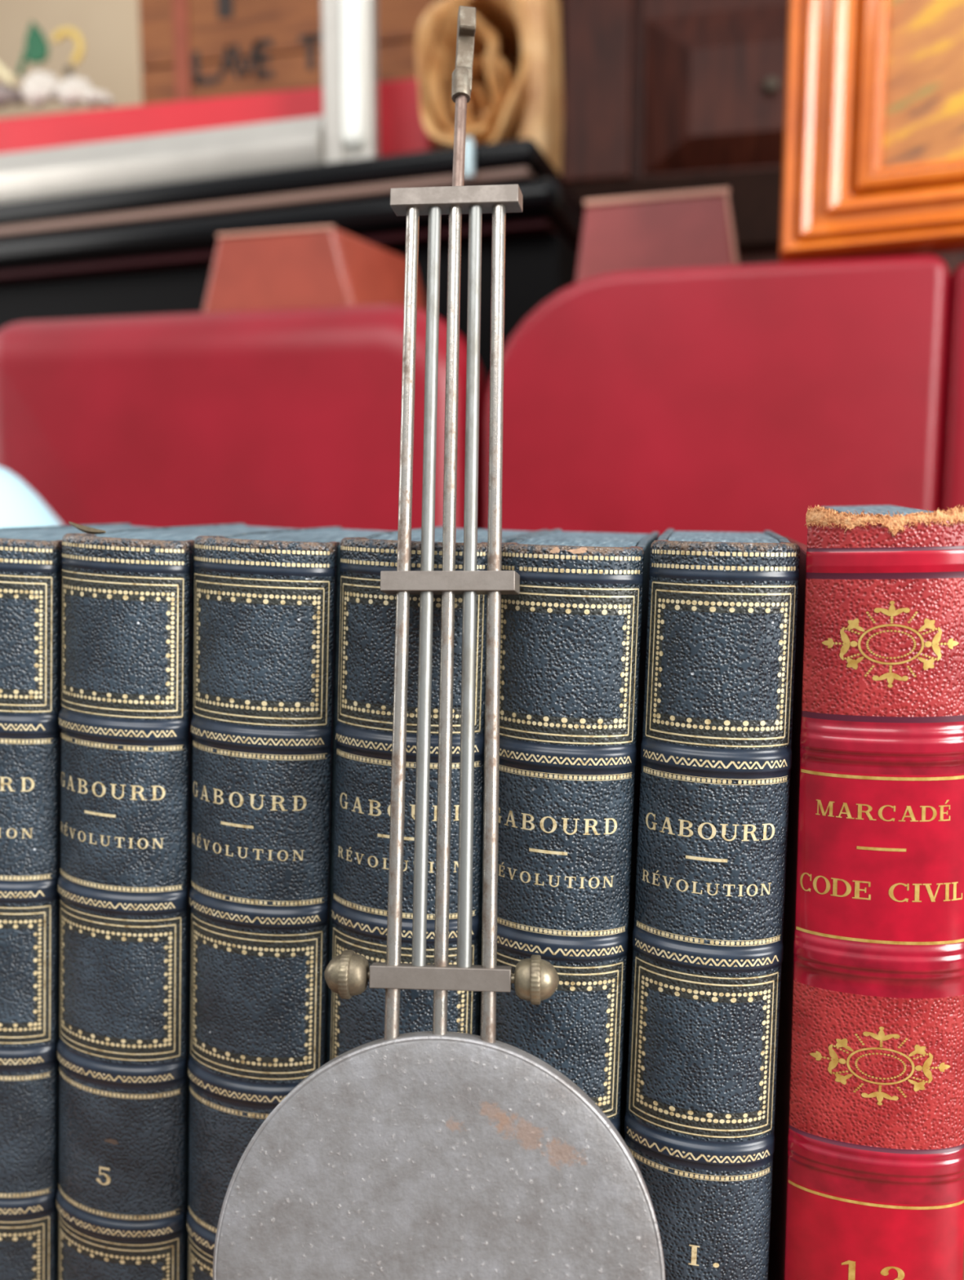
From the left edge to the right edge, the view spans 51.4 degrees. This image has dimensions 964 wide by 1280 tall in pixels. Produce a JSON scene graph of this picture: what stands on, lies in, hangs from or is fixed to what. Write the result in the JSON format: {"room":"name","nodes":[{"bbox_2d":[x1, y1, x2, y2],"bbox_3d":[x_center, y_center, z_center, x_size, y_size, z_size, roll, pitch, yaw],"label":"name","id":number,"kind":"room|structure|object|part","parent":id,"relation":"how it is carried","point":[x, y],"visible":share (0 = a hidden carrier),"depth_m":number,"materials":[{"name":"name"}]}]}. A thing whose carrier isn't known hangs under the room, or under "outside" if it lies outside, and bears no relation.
{"room":"antique shop","nodes":[
{"label":"antique shop","id":0,"kind":"room"},
{"bbox_2d":[0,0,143,118],"bbox_3d":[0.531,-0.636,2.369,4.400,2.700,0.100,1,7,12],"label":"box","id":1,"kind":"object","parent":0,"point":[108,29],"depth_m":2.55,"materials":[{"name":"cardboard"}]},
{"bbox_2d":[779,0,963,262],"bbox_3d":[0.537,-0.551,0.692,0.620,0.500,0.047,3,7,21],"label":"framed painting","id":2,"kind":"object","parent":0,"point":[873,149],"visible":0.97,"depth_m":0.79,"materials":[{"name":"orange wood"}]},
{"bbox_3d":[0.537,-0.333,0.718,0.620,0.061,0.046,3,7,21],"label":"frame rail","id":3,"kind":"part","parent":2,"relation":"part of","materials":[{"name":"orange wood"}]},
{"bbox_3d":[0.125,0.950,0.689,4.400,0.050,3.900,1,7,12],"label":"floor","id":4,"kind":"structure","parent":0,"visible":0},
{"bbox_2d":[0,303,487,531],"bbox_3d":[-0.282,0.302,0.864,0.506,1.196,0.465,1,7,12],"label":"leather chair","id":5,"kind":"object","parent":4,"relation":"on","point":[282,418],"visible":0.15,"depth_m":0.91,"materials":[{"name":"red leather"}]},
{"bbox_2d":[0,137,585,391],"bbox_3d":[-0.497,0.076,1.666,1.375,1.453,0.448,2,7,18],"label":"piano","id":6,"kind":"object","parent":4,"relation":"on","point":[150,249],"visible":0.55,"depth_m":1.31,"materials":[{"name":"black paint"}]},
{"bbox_2d":[0,21,114,107],"bbox_3d":[-0.707,-0.820,1.624,0.237,0.337,0.062,1,7,12],"label":"decoration","id":7,"kind":"object","parent":6,"relation":"on","point":[37,89],"visible":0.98,"depth_m":1.59,"materials":[{"name":"white plant"}]},
{"bbox_2d":[0,0,378,203],"bbox_3d":[-0.653,-0.938,1.422,1.063,0.620,0.040,2,7,16],"label":"frame","id":8,"kind":"object","parent":6,"relation":"on","point":[348,128],"visible":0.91,"depth_m":1.35,"materials":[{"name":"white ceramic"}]},
{"bbox_3d":[-0.654,-0.671,1.454,0.921,0.082,0.036,2,7,16],"label":"rail","id":9,"kind":"part","parent":8,"relation":"part of","materials":[{"name":"silver metal"}]},
{"bbox_3d":[-0.174,-0.923,1.294,0.071,0.620,0.026,2,7,16],"label":"post","id":10,"kind":"part","parent":8,"relation":"part of","materials":[{"name":"silver metal"}]},
{"bbox_2d":[0,77,439,156],"bbox_3d":[-0.489,-0.716,1.512,0.870,0.157,0.060,1,7,12],"label":"box","id":11,"kind":"object","parent":6,"relation":"on","point":[402,130],"visible":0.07,"depth_m":1.46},
{"bbox_3d":[-0.516,-0.607,1.592,1.335,0.012,0.406,2,7,18],"label":"moulding","id":12,"kind":"part","parent":6,"relation":"part of","materials":[{"name":"brown wood"}]},
{"bbox_2d":[138,0,438,104],"bbox_3d":[-0.313,-0.929,1.599,0.493,0.560,0.039,1,7,12],"label":"wooden crate","id":13,"kind":"object","parent":6,"relation":"on","point":[190,49],"visible":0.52,"depth_m":1.59,"materials":[{"name":"brown wood"}]},
{"bbox_3d":[-0.502,-0.553,1.608,1.355,0.009,0.400,2,7,18],"label":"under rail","id":14,"kind":"part","parent":6,"relation":"part of","materials":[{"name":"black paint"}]},
{"bbox_2d":[415,0,563,176],"bbox_3d":[0.019,-0.745,1.363,0.181,0.244,0.185,2,7,18],"label":"sculpture","id":15,"kind":"object","parent":6,"relation":"on","point":[517,91],"visible":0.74,"depth_m":1.30,"materials":[{"name":"beige wood"}]},
{"bbox_3d":[0.076,-0.740,1.318,0.044,0.244,0.094,2,7,18],"label":"panel","id":16,"kind":"part","parent":15,"relation":"part of","materials":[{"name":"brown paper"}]},
{"bbox_2d":[202,225,426,312],"bbox_3d":[-0.191,0.199,1.230,0.281,1.312,0.162,2,7,16],"label":"box","id":17,"kind":"object","parent":4,"relation":"on","point":[326,265],"visible":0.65,"depth_m":1.09,"materials":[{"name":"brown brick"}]},
{"bbox_2d":[575,186,738,283],"bbox_3d":[0.189,0.213,1.109,0.191,1.313,0.142,2,7,16],"label":"box","id":18,"kind":"object","parent":4,"relation":"on","point":[689,228],"visible":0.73,"depth_m":0.97,"materials":[{"name":"brown"}]},
{"bbox_2d":[438,0,963,275],"bbox_3d":[0.455,-0.384,1.947,1.058,2.300,0.450,1,7,12],"label":"tall cabinet","id":19,"kind":"object","parent":4,"relation":"on","point":[660,95],"visible":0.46,"depth_m":1.72,"materials":[{"name":"brown wood"}]},
{"bbox_3d":[0.530,-0.740,1.715,0.832,0.125,0.045,1,7,12],"label":"rail","id":20,"kind":"part","parent":19,"relation":"part of","materials":[{"name":"black wood"}]},
{"bbox_3d":[0.551,-1.127,1.679,0.557,0.662,0.013,1,7,12],"label":"door","id":21,"kind":"part","parent":19,"relation":"part of","materials":[{"name":"brown wood"}]},
{"bbox_3d":[0.533,-0.941,1.674,0.520,0.258,0.044,1,7,12],"label":"raised panel","id":22,"kind":"part","parent":19,"relation":"part of","materials":[{"name":"brown wood"}]},
{"bbox_3d":[0.479,-0.919,1.655,0.026,0.026,0.019,1,7,12],"label":"knob","id":23,"kind":"part","parent":19,"relation":"part of","materials":[{"name":"brown"}]},
{"bbox_2d":[484,254,948,545],"bbox_3d":[0.156,0.308,0.768,0.369,1.205,0.465,1,7,12],"label":"leather chair","id":24,"kind":"object","parent":4,"relation":"on","point":[742,397],"visible":0.33,"depth_m":0.81,"materials":[{"name":"red leather"}]},
{"bbox_2d":[935,262,963,511],"bbox_3d":[0.487,0.320,0.697,0.303,1.200,0.465,1,7,12],"label":"leather chair","id":25,"kind":"object","parent":4,"relation":"on","point":[950,480],"visible":0.08,"depth_m":0.78,"materials":[{"name":"red leather"}]},
{"bbox_3d":[-0.060,0.568,0.499,1.200,0.753,0.740,1,7,12],"label":"table","id":26,"kind":"object","parent":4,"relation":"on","visible":0},
{"bbox_2d":[0,466,63,528],"bbox_3d":[-0.368,0.018,0.717,0.150,0.289,0.150,1,7,12],"label":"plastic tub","id":27,"kind":"object","parent":26,"relation":"on","point":[20,506],"visible":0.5,"depth_m":0.69,"materials":[{"name":"white plastic"}]},
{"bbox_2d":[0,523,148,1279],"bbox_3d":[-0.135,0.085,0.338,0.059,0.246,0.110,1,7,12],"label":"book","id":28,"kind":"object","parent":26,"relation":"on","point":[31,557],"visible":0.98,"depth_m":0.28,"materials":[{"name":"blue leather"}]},
{"bbox_3d":[-0.151,0.189,0.302,0.042,0.037,0.007,6,8,12],"label":"gilt frame","id":29,"kind":"part","parent":28,"relation":"part of","materials":[{"name":"black leather"}]},
{"bbox_3d":[-0.145,0.095,0.289,0.041,0.041,0.007,6,8,12],"label":"gilt frame","id":30,"kind":"part","parent":28,"relation":"part of","materials":[{"name":"leather"}]},
{"bbox_3d":[-0.138,0.000,0.276,0.039,0.038,0.007,6,8,12],"label":"gilt frame","id":31,"kind":"part","parent":28,"relation":"part of","materials":[{"name":"leather"}]},
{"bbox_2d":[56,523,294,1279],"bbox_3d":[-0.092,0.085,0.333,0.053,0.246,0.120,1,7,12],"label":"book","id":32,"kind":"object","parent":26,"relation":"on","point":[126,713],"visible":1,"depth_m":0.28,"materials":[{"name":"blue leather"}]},
{"bbox_2d":[68,521,106,533],"bbox_3d":[-0.106,-0.030,0.269,0.016,0.003,0.002,5,8,36],"label":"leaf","id":33,"kind":"object","parent":32,"relation":"on","point":[88,530],"visible":1,"depth_m":0.27,"materials":[{"name":"brown plant"}]},
{"bbox_3d":[-0.108,0.190,0.292,0.040,0.037,0.007,5,8,12],"label":"gilt frame","id":34,"kind":"part","parent":32,"relation":"part of","materials":[{"name":"leather"}]},
{"bbox_3d":[-0.103,0.096,0.280,0.038,0.041,0.007,5,8,12],"label":"gilt frame","id":35,"kind":"part","parent":32,"relation":"part of","materials":[{"name":"leather"}]},
{"bbox_3d":[-0.098,0.001,0.268,0.037,0.038,0.007,5,8,12],"label":"gilt frame","id":36,"kind":"part","parent":32,"relation":"part of","materials":[{"name":"leather"}]},
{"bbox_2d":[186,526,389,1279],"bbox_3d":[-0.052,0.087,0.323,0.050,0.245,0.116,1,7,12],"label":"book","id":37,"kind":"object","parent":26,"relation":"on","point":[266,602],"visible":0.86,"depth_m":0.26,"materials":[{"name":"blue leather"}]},
{"bbox_3d":[-0.067,0.192,0.284,0.039,0.037,0.007,4,8,12],"label":"gilt frame","id":38,"kind":"part","parent":37,"relation":"part of","materials":[{"name":"black leather"}]},
{"bbox_3d":[-0.063,0.097,0.271,0.039,0.041,0.007,4,8,12],"label":"gilt frame","id":39,"kind":"part","parent":37,"relation":"part of","materials":[{"name":"leather"}]},
{"bbox_3d":[-0.059,0.003,0.259,0.038,0.038,0.007,4,8,12],"label":"gilt frame","id":40,"kind":"part","parent":37,"relation":"part of","materials":[{"name":"leather"}]},
{"bbox_2d":[213,5,665,1279],"bbox_3d":[-0.017,0.032,0.223,0.092,0.378,0.102,-3,8,-26],"label":"pendulum","id":41,"kind":"object","parent":26,"relation":"on","point":[438,1153],"visible":1,"depth_m":0.22,"materials":[{"name":"metal"}]},
{"bbox_3d":[-0.019,-0.010,0.238,0.004,0.204,0.003,0,-9,4],"label":"rod","id":42,"kind":"part","parent":41,"relation":"part of","materials":[{"name":"silver metal"}]},
{"bbox_3d":[-0.013,-0.018,0.239,0.004,0.188,0.003,0,-9,4],"label":"rod","id":43,"kind":"part","parent":41,"relation":"part of","materials":[{"name":"silver metal"}]},
{"bbox_3d":[-0.008,-0.010,0.237,0.004,0.203,0.003,0,-9,4],"label":"rod","id":44,"kind":"part","parent":41,"relation":"part of","materials":[{"name":"silver metal"}]},
{"bbox_3d":[-0.006,-0.127,0.256,0.004,0.029,0.003,0,-9,4],"label":"suspension stem","id":45,"kind":"part","parent":41,"relation":"part of","materials":[{"name":"metal"}]},
{"bbox_3d":[-0.003,-0.018,0.238,0.004,0.188,0.003,0,-9,4],"label":"rod","id":46,"kind":"part","parent":41,"relation":"part of","materials":[{"name":"silver metal"}]},
{"bbox_3d":[0.003,-0.010,0.236,0.004,0.204,0.004,0,-9,4],"label":"rod","id":47,"kind":"part","parent":41,"relation":"part of","materials":[{"name":"silver metal"}]},
{"bbox_2d":[328,526,549,1061],"bbox_3d":[-0.011,0.088,0.315,0.049,0.246,0.117,1,7,12],"label":"book","id":48,"kind":"object","parent":26,"relation":"on","point":[366,614],"visible":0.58,"depth_m":0.25,"materials":[{"name":"blue leather"}]},
{"bbox_3d":[-0.022,0.099,0.263,0.039,0.041,0.007,4,7,12],"label":"gilt frame","id":49,"kind":"part","parent":48,"relation":"part of","materials":[{"name":"leather"}]},
{"bbox_3d":[-0.019,0.004,0.251,0.038,0.038,0.007,4,7,12],"label":"gilt frame","id":50,"kind":"part","parent":48,"relation":"part of","materials":[{"name":"leather"}]},
{"bbox_2d":[495,528,659,1141],"bbox_3d":[0.028,0.090,0.303,0.043,0.246,0.111,1,7,12],"label":"book","id":51,"kind":"object","parent":26,"relation":"on","point":[573,639],"visible":0.66,"depth_m":0.24,"materials":[{"name":"blue leather"}]},
{"bbox_3d":[0.017,0.101,0.254,0.036,0.041,0.007,3,7,12],"label":"gilt frame","id":52,"kind":"part","parent":51,"relation":"part of","materials":[{"name":"leather"}]},
{"bbox_3d":[0.019,0.006,0.242,0.035,0.038,0.007,3,7,12],"label":"gilt frame","id":53,"kind":"part","parent":51,"relation":"part of","materials":[{"name":"leather"}]},
{"bbox_2d":[624,528,799,1279],"bbox_3d":[0.064,0.091,0.292,0.040,0.245,0.106,1,7,12],"label":"book","id":54,"kind":"object","parent":26,"relation":"on","point":[716,750],"visible":0.97,"depth_m":0.24,"materials":[{"name":"blue leather"}]},
{"bbox_3d":[0.054,0.101,0.246,0.035,0.041,0.007,2,7,12],"label":"gilt frame","id":55,"kind":"part","parent":54,"relation":"part of","materials":[{"name":"leather"}]},
{"bbox_3d":[0.056,0.006,0.234,0.034,0.038,0.007,2,7,12],"label":"gilt frame","id":56,"kind":"part","parent":54,"relation":"part of","materials":[{"name":"leather"}]},
{"bbox_2d":[768,504,963,1279],"bbox_3d":[0.105,0.089,0.280,0.046,0.252,0.101,1,7,12],"label":"book","id":57,"kind":"object","parent":26,"relation":"on","point":[868,1173],"visible":1,"depth_m":0.23,"materials":[{"name":"red leather"}]}
]}

